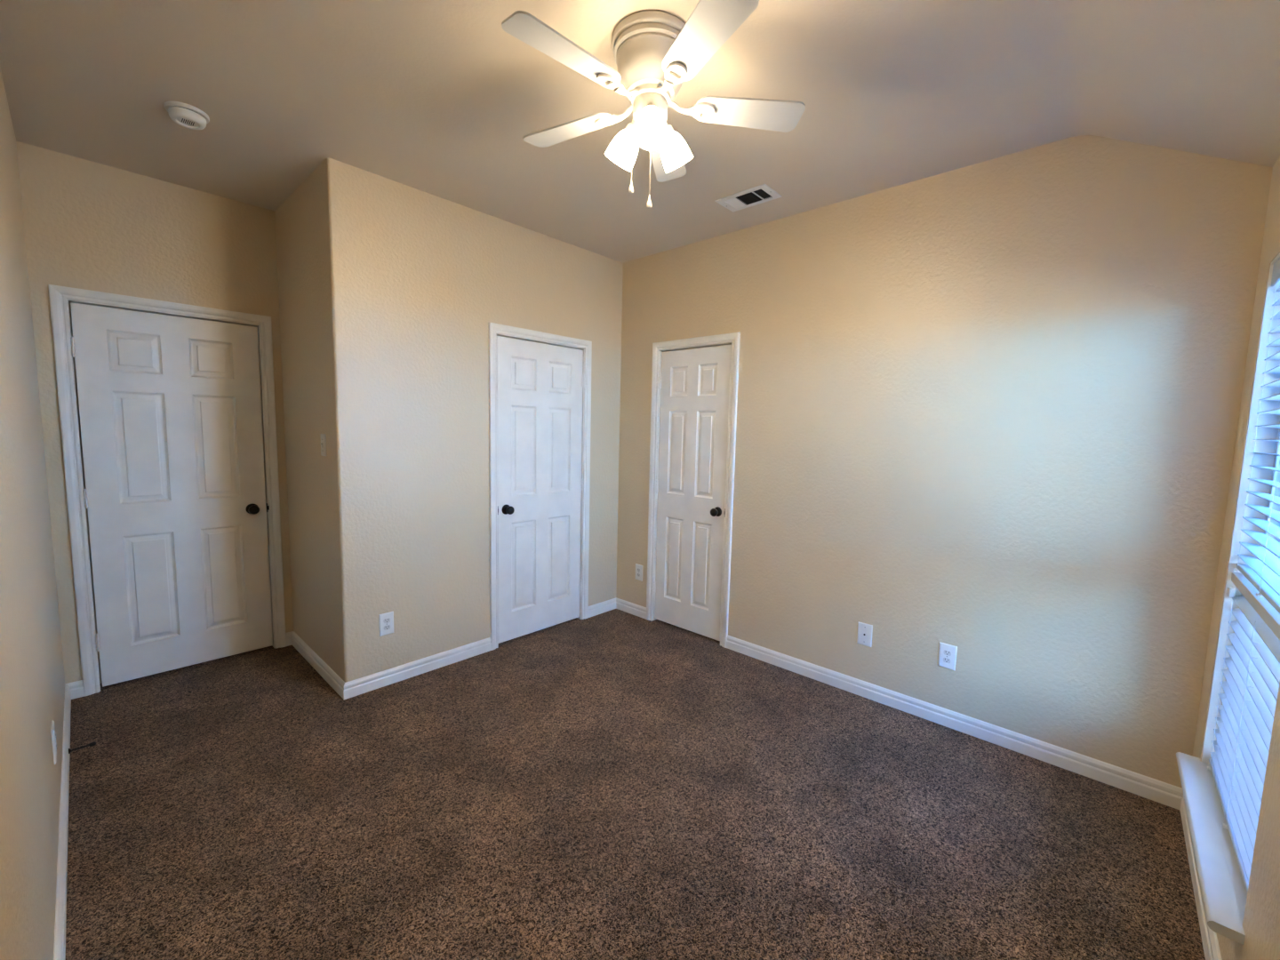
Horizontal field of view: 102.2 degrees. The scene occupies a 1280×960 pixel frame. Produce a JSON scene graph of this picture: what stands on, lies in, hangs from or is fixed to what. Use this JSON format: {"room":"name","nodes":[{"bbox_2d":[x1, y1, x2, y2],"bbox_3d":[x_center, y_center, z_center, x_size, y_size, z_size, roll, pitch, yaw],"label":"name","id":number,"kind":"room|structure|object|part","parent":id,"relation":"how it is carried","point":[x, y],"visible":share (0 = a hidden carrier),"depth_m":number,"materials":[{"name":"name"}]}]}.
{"room":"empty bedroom","nodes":[
{"label":"empty bedroom","id":0,"kind":"room"},
{"bbox_2d":[0,69,64,959],"bbox_3d":[-1.393,-0.037,1.041,4.340,2.780,0.120,7,8,42],"label":"wall","id":1,"kind":"structure","parent":0,"point":[32,677],"depth_m":1.39,"materials":[{"name":"beige paint"}]},
{"bbox_2d":[50,720,56,764],"bbox_3d":[-2.014,0.901,1.776,0.078,0.125,0.008,7,8,42],"label":"wall outlet","id":2,"kind":"object","parent":1,"relation":"attached to","point":[52,727],"visible":1,"depth_m":1.75,"materials":[{"name":"white plastic"}]},
{"bbox_2d":[53,683,71,959],"bbox_3d":[-1.422,1.275,1.261,4.220,0.086,0.015,7,8,42],"label":"baseboard","id":3,"kind":"structure","parent":1,"relation":"attached to","point":[60,908],"depth_m":1.69,"materials":[{"name":"white paint"}]},
{"bbox_2d":[68,741,95,753],"bbox_3d":[-2.400,1.150,2.221,0.022,0.022,0.081,7,8,42],"label":"door stop","id":4,"kind":"object","parent":1,"relation":"attached to","point":[93,743],"visible":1,"depth_m":2.22,"materials":[{"name":"brown metal"}]},
{"bbox_2d":[68,303,101,683],"bbox_3d":[-2.707,-0.252,3.011,0.040,2.760,1.250,7,8,42],"label":"door frame","id":5,"kind":"structure","parent":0,"point":[69,308],"depth_m":2.74,"materials":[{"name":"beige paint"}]},
{"bbox_2d":[16,141,293,683],"bbox_3d":[-2.648,-0.255,2.957,0.120,2.780,1.250,7,8,42],"label":"wall","id":6,"kind":"structure","parent":0,"point":[89,225],"depth_m":2.69,"materials":[{"name":"beige paint"}]},
{"bbox_2d":[48,284,286,695],"bbox_3d":[-2.628,0.064,2.973,0.180,2.102,0.902,7,8,42],"label":"door","id":7,"kind":"structure","parent":6,"relation":"in","point":[180,494],"depth_m":2.90,"materials":[{"name":"white paint"}]},
{"bbox_3d":[-2.375,0.182,3.172,0.057,0.056,0.056,7,8,42],"label":"knob","id":8,"kind":"part","parent":7,"relation":"part of","materials":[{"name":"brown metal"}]},
{"bbox_2d":[65,631,293,699],"bbox_3d":[-2.629,1.071,3.042,0.015,0.086,1.010,7,8,42],"label":"baseboard","id":9,"kind":"structure","parent":6,"relation":"attached to","point":[76,688],"depth_m":2.70,"materials":[{"name":"white paint"}]},
{"bbox_2d":[274,157,348,682],"bbox_3d":[-1.861,-0.241,3.000,0.980,2.780,0.120,7,8,42],"label":"wall","id":10,"kind":"structure","parent":0,"point":[304,229],"depth_m":2.88,"materials":[{"name":"beige paint"}]},
{"bbox_2d":[291,631,344,699],"bbox_3d":[-1.932,1.083,3.076,0.995,0.086,0.015,7,8,42],"label":"baseboard","id":11,"kind":"structure","parent":10,"relation":"attached to","point":[311,657],"depth_m":3.02,"materials":[{"name":"white paint"}]},
{"bbox_2d":[320,433,326,455],"bbox_3d":[-1.703,-0.187,2.765,0.074,0.118,0.016,7,8,42],"label":"light switch","id":12,"kind":"object","parent":10,"relation":"attached to","point":[323,444],"visible":1,"depth_m":2.76,"materials":[{"name":"white plastic"}]},
{"bbox_2d":[330,158,623,681],"bbox_3d":[-0.852,-0.263,3.460,0.120,2.780,2.136,7,8,42],"label":"wall","id":13,"kind":"structure","parent":0,"point":[420,277],"depth_m":2.98,"materials":[{"name":"beige paint"}]},
{"bbox_2d":[378,611,393,636],"bbox_3d":[-1.415,0.804,2.883,0.008,0.125,0.078,7,8,42],"label":"wall outlet","id":14,"kind":"object","parent":13,"relation":"attached to","point":[386,620],"visible":1,"depth_m":2.88,"materials":[{"name":"white plastic"}]},
{"bbox_2d":[384,617,390,623],"bbox_3d":[-1.412,0.785,2.880,0.002,0.025,0.034,7,8,42],"label":"receptacle","id":15,"kind":"object","parent":14,"relation":"attached to","point":[386,620],"depth_m":2.88,"materials":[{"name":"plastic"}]},
{"bbox_2d":[384,624,390,630],"bbox_3d":[-1.413,0.824,2.884,0.002,0.025,0.034,7,8,42],"label":"receptacle","id":16,"kind":"object","parent":14,"relation":"attached to","point":[386,627],"depth_m":2.88,"materials":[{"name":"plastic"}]},
{"bbox_2d":[343,597,615,699],"bbox_3d":[-0.884,1.067,3.490,0.015,0.086,2.045,7,8,42],"label":"baseboard","id":17,"kind":"structure","parent":13,"relation":"attached to","point":[356,687],"depth_m":3.06,"materials":[{"name":"white paint"}]},
{"bbox_2d":[488,321,591,650],"bbox_3d":[-0.697,0.045,3.621,0.180,2.102,0.843,7,8,42],"label":"door","id":18,"kind":"structure","parent":13,"relation":"in","point":[540,382],"depth_m":3.58,"materials":[{"name":"white paint"}]},
{"bbox_3d":[-0.855,0.197,3.377,0.057,0.056,0.056,7,8,42],"label":"knob","id":19,"kind":"part","parent":18,"relation":"part of","materials":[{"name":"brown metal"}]},
{"bbox_2d":[65,608,1205,959],"bbox_3d":[-0.398,1.262,2.377,4.520,0.060,3.340,7,8,42],"label":"floor","id":20,"kind":"structure","parent":0,"point":[615,784],"depth_m":1.93,"materials":[{"name":"brown carpet"}]},
{"bbox_2d":[0,0,1279,263],"bbox_3d":[-0.337,-1.362,2.118,4.460,0.464,3.280,7,8,42],"label":"ceiling","id":21,"kind":"structure","parent":0,"point":[433,97],"depth_m":1.92,"materials":[{"name":"paint"}]},
{"bbox_2d":[163,100,209,129],"bbox_3d":[-1.887,-1.512,2.153,0.144,0.047,0.144,7,8,42],"label":"smoke detector","id":22,"kind":"object","parent":21,"relation":"attached to","point":[185,115],"visible":1,"depth_m":2.12,"materials":[{"name":"white plastic"}]},
{"bbox_2d":[501,0,805,208],"bbox_3d":[0.008,-1.172,1.716,1.009,0.548,0.988,7,8,42],"label":"ceiling fan","id":23,"kind":"object","parent":21,"relation":"hanging from","point":[654,52],"visible":1,"depth_m":1.63,"materials":[{"name":"white metal"}]},
{"bbox_3d":[-0.212,-1.238,1.496,0.370,0.030,0.127,-4,8,-42],"label":"fan blade","id":24,"kind":"part","parent":23,"relation":"part of","materials":[{"name":"white wood"}]},
{"bbox_3d":[-0.256,-1.278,1.886,0.370,0.030,0.127,5,6,29],"label":"fan blade","id":25,"kind":"part","parent":23,"relation":"part of","materials":[{"name":"white wood"}]},
{"bbox_3d":[-0.064,-1.137,1.783,0.119,0.124,0.105,7,8,42],"label":"lamp shade","id":26,"kind":"part","parent":23,"relation":"part of","materials":[{"name":"white glass"}]},
{"bbox_3d":[-0.027,-1.110,1.736,0.003,0.206,0.003,7,8,42],"label":"pull chain","id":27,"kind":"part","parent":23,"relation":"part of","materials":[{"name":"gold metal"}]},
{"bbox_3d":[0.035,-1.067,1.688,0.003,0.270,0.003,7,8,42],"label":"pull chain","id":28,"kind":"part","parent":23,"relation":"part of","materials":[{"name":"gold metal"}]},
{"bbox_3d":[0.035,-1.130,1.633,0.058,0.078,0.059,7,8,42],"label":"light bulb","id":29,"kind":"part","parent":23,"relation":"part of","materials":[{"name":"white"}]},
{"bbox_3d":[0.035,-1.119,1.623,0.114,0.124,0.114,7,8,42],"label":"lamp shade","id":30,"kind":"part","parent":23,"relation":"part of","materials":[{"name":"white glass"}]},
{"bbox_3d":[0.103,-1.285,2.048,0.127,0.030,0.370,2,6,12],"label":"fan blade","id":31,"kind":"part","parent":23,"relation":"part of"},
{"bbox_3d":[0.127,-1.133,1.788,0.105,0.124,0.119,7,8,42],"label":"lamp shade","id":32,"kind":"part","parent":23,"relation":"part of","materials":[{"name":"white glass"}]},
{"bbox_3d":[0.173,-1.221,1.418,0.127,0.030,0.370,-1,6,-24],"label":"fan blade","id":33,"kind":"part","parent":23,"relation":"part of","materials":[{"name":"white wood"}]},
{"bbox_3d":[0.368,-1.250,1.759,0.370,0.030,0.127,1,6,-6],"label":"fan blade","id":34,"kind":"part","parent":23,"relation":"part of","materials":[{"name":"white wood"}]},
{"bbox_2d":[714,184,782,212],"bbox_3d":[0.591,-1.539,2.826,0.308,0.009,0.184,7,8,42],"label":"ceiling vent","id":35,"kind":"object","parent":21,"relation":"in","point":[763,193],"visible":1,"depth_m":2.81,"materials":[{"name":"white plastic"}]},
{"bbox_2d":[616,135,1272,788],"bbox_3d":[1.066,-0.179,3.067,3.480,2.780,0.120,7,8,42],"label":"wall","id":36,"kind":"structure","parent":0,"point":[988,410],"depth_m":2.43,"materials":[{"name":"beige paint"}]},
{"bbox_2d":[635,563,642,581],"bbox_3d":[-0.009,0.724,4.044,0.078,0.125,0.008,7,8,42],"label":"wall outlet","id":37,"kind":"object","parent":36,"relation":"attached to","point":[638,567],"visible":1,"depth_m":4.04,"materials":[{"name":"white plastic"}]},
{"bbox_2d":[646,331,740,647],"bbox_3d":[0.369,0.063,3.688,0.736,2.102,0.180,7,8,42],"label":"door","id":38,"kind":"structure","parent":36,"relation":"in","point":[694,380],"depth_m":3.65,"materials":[{"name":"white paint"}]},
{"bbox_3d":[0.505,0.218,3.491,0.056,0.056,0.057,7,8,42],"label":"knob","id":39,"kind":"part","parent":38,"relation":"part of","materials":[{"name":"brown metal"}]},
{"bbox_2d":[856,621,872,647],"bbox_3d":[1.255,0.864,2.884,0.078,0.125,0.010,7,8,42],"label":"cable plate","id":40,"kind":"object","parent":36,"relation":"attached to","point":[865,630],"visible":1,"depth_m":2.88,"materials":[{"name":"white plastic"}]},
{"bbox_2d":[616,597,1183,809],"bbox_3d":[0.989,1.145,3.148,3.240,0.086,0.015,7,8,42],"label":"baseboard","id":41,"kind":"structure","parent":36,"relation":"attached to","point":[1146,787],"depth_m":2.54,"materials":[{"name":"white paint"}]},
{"bbox_2d":[937,641,957,671],"bbox_3d":[1.554,0.892,2.611,0.078,0.125,0.008,7,8,42],"label":"wall outlet","id":42,"kind":"object","parent":36,"relation":"attached to","point":[947,652],"visible":1,"depth_m":2.61,"materials":[{"name":"white plastic"}]},
{"bbox_2d":[943,649,951,655],"bbox_3d":[1.553,0.873,2.607,0.034,0.025,0.002,7,8,42],"label":"receptacle","id":43,"kind":"object","parent":42,"relation":"attached to","point":[946,652],"depth_m":2.61,"materials":[{"name":"plastic"}]},
{"bbox_2d":[943,656,951,663],"bbox_3d":[1.552,0.912,2.611,0.034,0.025,0.002,7,8,42],"label":"receptacle","id":44,"kind":"object","parent":42,"relation":"attached to","point":[946,660],"depth_m":2.61,"materials":[{"name":"plastic"}]},
{"bbox_2d":[1192,155,1279,959],"bbox_3d":[1.225,0.184,0.791,0.120,2.513,3.280,7,8,42],"label":"wall","id":45,"kind":"structure","parent":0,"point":[1261,917],"depth_m":1.67,"materials":[{"name":"beige paint"}]},
{"bbox_2d":[1179,796,1222,959],"bbox_3d":[1.148,1.365,0.954,0.015,0.086,3.040,7,8,42],"label":"baseboard","id":46,"kind":"structure","parent":45,"relation":"attached to","point":[1212,951],"depth_m":1.61,"materials":[{"name":"white paint"}]},
{"bbox_2d":[1176,252,1279,944],"bbox_3d":[1.803,0.196,1.469,0.180,1.794,0.936,7,8,42],"label":"window","id":47,"kind":"structure","parent":45,"relation":"attached to","point":[1224,895],"depth_m":1.73,"materials":[{"name":"paint"}]},
{"bbox_3d":[1.782,1.075,1.557,0.179,0.026,0.936,7,8,42],"label":"sill","id":48,"kind":"part","parent":47,"relation":"part of","materials":[{"name":"paint"}]},
{"bbox_3d":[1.855,0.190,1.428,0.048,1.762,0.863,7,8,42],"label":"frame","id":49,"kind":"part","parent":47,"relation":"part of","materials":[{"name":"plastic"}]},
{"bbox_2d":[1207,586,1279,907],"bbox_3d":[1.802,0.730,1.520,0.062,0.656,0.856,7,8,42],"label":"window blind","id":50,"kind":"object","parent":45,"relation":"attached to","point":[1238,762],"visible":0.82,"depth_m":1.52,"materials":[{"name":"white plastic"}]},
{"bbox_3d":[2.060,0.710,1.793,0.055,0.641,0.002,7,8,42],"label":"ladder cord","id":51,"kind":"part","parent":50,"relation":"part of","materials":[{"name":"white fabric"}]},
{"bbox_3d":[1.797,1.042,1.548,0.048,0.016,0.854,7,8,42],"label":"rail","id":52,"kind":"part","parent":50,"relation":"part of","materials":[{"name":"white plastic"}]},
{"bbox_3d":[1.804,0.732,1.517,0.055,0.641,0.002,7,8,42],"label":"ladder cord","id":53,"kind":"part","parent":50,"relation":"part of","materials":[{"name":"white fabric"}]},
{"bbox_2d":[1233,256,1279,614],"bbox_3d":[1.823,-0.178,1.429,0.061,1.039,0.862,7,8,42],"label":"window blind","id":54,"kind":"object","parent":45,"relation":"attached to","point":[1262,571],"visible":1,"depth_m":1.63,"materials":[{"name":"white plastic"}]},
{"bbox_3d":[1.813,0.325,1.477,0.048,0.016,0.854,7,8,42],"label":"rail","id":55,"kind":"part","parent":54,"relation":"part of","materials":[{"name":"white plastic"}]},
{"bbox_3d":[1.825,-0.166,1.428,0.055,1.004,0.002,7,8,42],"label":"ladder cord","id":56,"kind":"part","parent":54,"relation":"part of","materials":[{"name":"white fabric"}]}
]}

